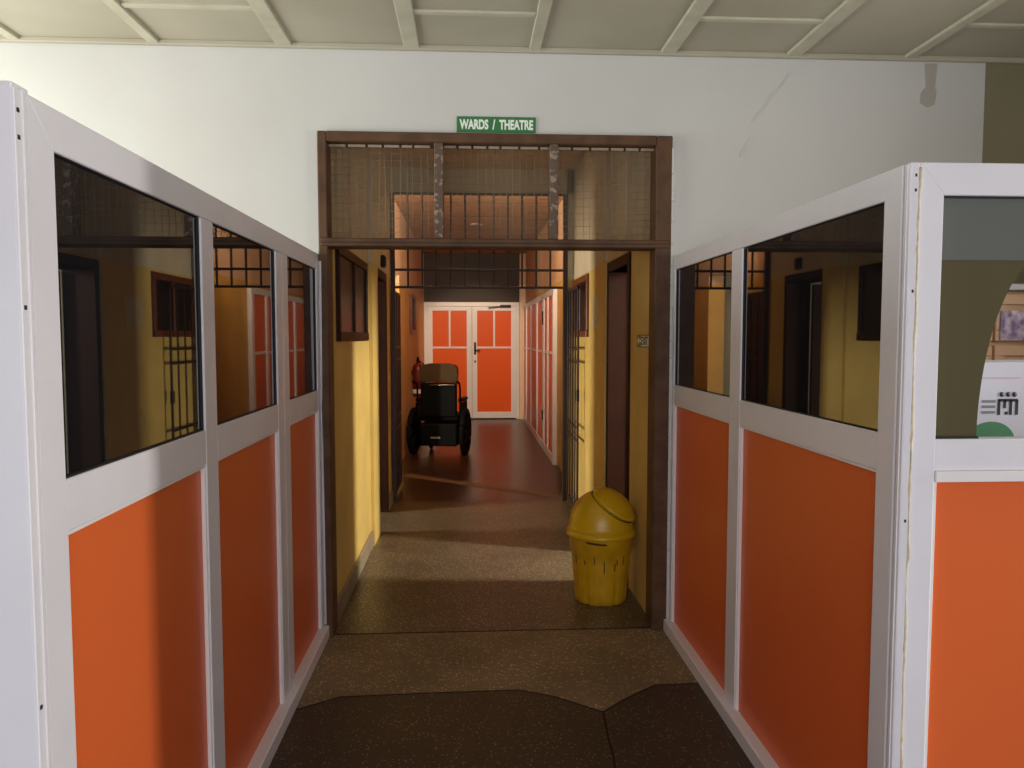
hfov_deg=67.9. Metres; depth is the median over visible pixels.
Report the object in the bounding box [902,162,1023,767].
wall
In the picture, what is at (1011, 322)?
flyer
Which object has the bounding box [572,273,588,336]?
window
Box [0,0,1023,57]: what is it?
ceiling
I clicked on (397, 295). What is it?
gate leaf
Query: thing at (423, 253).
wall
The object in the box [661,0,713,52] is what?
trim
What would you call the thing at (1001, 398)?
carton
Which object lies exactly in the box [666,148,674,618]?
trim
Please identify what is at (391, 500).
baseboard
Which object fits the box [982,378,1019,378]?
print
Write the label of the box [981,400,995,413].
print
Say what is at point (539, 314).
wall
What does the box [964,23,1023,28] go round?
trim
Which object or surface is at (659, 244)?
door frame
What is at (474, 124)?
direction sign
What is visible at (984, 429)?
print
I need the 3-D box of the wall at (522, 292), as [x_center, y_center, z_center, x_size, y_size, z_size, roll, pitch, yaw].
[0.186,-0.897,14.496,0.110,3.100,0.420,0,4,-3]
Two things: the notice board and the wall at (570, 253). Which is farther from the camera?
the notice board
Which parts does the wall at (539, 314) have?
panel, panel, panel, panel, panel, panel, panel, rail, panel, rail, panel, panel, panel, panel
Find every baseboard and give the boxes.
[337,531,373,622]
[389,490,393,510]
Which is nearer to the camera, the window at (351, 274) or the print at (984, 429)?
the print at (984, 429)
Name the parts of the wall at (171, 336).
glass pane, rail, orange panel, rail, glass pane, rail, orange panel, rail, glass pane, orange panel, rail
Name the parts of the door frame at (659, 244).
transom rail, moulding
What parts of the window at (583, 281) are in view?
pane, pane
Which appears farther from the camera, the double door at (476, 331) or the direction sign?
the double door at (476, 331)
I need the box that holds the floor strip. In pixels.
[405,473,561,498]
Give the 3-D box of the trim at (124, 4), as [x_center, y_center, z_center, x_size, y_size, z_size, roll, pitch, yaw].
[-1.415,-1.656,3.330,0.570,0.015,0.036,0,4,-3]
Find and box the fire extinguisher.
[411,357,423,396]
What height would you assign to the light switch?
0.070 m
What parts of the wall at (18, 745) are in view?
rail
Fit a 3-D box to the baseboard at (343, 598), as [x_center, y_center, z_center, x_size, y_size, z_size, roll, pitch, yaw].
[-0.993,1.194,4.870,0.018,0.115,1.570,0,4,-3]
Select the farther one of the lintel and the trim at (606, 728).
the lintel
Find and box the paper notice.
[592,296,598,327]
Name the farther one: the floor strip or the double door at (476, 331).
the double door at (476, 331)
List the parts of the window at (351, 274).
pane, pane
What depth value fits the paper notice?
5.90 m
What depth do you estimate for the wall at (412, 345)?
10.37 m
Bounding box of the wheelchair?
[406,363,471,455]
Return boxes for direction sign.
[457,116,535,132]
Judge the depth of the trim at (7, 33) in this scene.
3.60 m
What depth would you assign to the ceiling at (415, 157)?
8.84 m
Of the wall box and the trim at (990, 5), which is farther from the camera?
the wall box
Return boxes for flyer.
[999,311,1023,339]
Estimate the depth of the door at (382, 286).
6.66 m
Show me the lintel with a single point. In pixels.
(450, 176)
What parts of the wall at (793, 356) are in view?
orange panel, rail, glass pane, rail, rail, orange panel, rail, glass pane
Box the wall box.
[381,255,385,267]
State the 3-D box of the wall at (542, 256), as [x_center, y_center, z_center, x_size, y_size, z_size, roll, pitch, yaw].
[0.539,-0.680,11.002,0.200,3.100,7.450,0,4,-3]
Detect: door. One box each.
[378,268,388,511]
[424,253,518,418]
[605,251,630,585]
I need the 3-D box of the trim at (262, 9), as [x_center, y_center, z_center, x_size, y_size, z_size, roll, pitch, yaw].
[-0.969,-1.510,1.016,0.076,0.021,5.520,0,4,-3]
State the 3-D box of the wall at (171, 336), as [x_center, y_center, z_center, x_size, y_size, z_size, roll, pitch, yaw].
[-1.058,-0.262,4.231,0.225,3.100,5.916,0,4,-3]
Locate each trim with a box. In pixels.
[0,23,18,38]
[0,36,1023,63]
[102,0,157,41]
[121,2,253,10]
[247,0,291,44]
[296,683,698,767]
[334,627,649,634]
[393,0,418,47]
[413,9,535,16]
[529,0,552,49]
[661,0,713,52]
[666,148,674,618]
[699,16,823,23]
[787,0,865,55]
[905,0,1006,57]
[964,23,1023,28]
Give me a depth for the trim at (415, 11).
3.39 m
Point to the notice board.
(412, 299)
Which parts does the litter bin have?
bin lid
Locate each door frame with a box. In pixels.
[317,131,672,636]
[389,192,567,501]
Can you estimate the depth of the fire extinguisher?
11.04 m
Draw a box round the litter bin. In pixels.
[566,487,635,606]
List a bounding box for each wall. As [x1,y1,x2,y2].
[0,42,1023,618]
[0,81,36,767]
[10,86,391,767]
[395,202,423,460]
[423,253,484,418]
[519,254,525,418]
[523,289,556,464]
[526,200,562,471]
[567,170,574,499]
[573,151,921,767]
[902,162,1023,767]
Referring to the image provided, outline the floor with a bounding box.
[269,418,753,767]
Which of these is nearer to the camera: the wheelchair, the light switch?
the light switch
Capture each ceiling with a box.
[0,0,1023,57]
[380,148,585,253]
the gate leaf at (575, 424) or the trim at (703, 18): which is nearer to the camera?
the trim at (703, 18)
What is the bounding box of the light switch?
[637,335,648,347]
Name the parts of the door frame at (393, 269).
post, rail, rail, rail, post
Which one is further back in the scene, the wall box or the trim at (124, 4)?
the wall box
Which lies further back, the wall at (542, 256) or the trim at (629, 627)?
the wall at (542, 256)
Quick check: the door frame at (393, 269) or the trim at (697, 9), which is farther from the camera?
the door frame at (393, 269)
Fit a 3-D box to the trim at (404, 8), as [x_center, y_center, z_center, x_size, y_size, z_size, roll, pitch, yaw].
[-0.345,-1.512,1.051,0.076,0.021,5.520,0,4,-3]
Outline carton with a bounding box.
[976,360,1023,436]
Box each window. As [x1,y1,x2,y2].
[335,249,368,341]
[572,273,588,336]
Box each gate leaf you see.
[395,291,401,491]
[566,285,578,505]
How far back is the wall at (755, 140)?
3.85 m
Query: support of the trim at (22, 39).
attached to the wall at (755, 140)
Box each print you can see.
[976,422,1013,436]
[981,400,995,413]
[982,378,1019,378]
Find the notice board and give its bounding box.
[409,294,415,333]
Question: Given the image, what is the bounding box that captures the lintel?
[389,168,574,194]
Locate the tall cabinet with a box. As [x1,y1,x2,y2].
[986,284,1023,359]
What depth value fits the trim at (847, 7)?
3.53 m
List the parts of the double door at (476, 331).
panel, door, panel, panel, handle, panel, door, panel, panel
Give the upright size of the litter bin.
0.664 m
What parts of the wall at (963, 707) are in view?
rail, orange panel, rail, glass pane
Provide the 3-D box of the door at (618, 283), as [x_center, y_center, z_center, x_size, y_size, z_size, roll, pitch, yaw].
[1.121,0.203,5.068,0.862,2.070,0.750,0,4,-3]
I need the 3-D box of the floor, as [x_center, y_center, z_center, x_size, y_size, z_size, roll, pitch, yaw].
[-0.234,1.177,6.883,6.900,0.100,16.800,0,4,-3]
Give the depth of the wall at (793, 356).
2.56 m

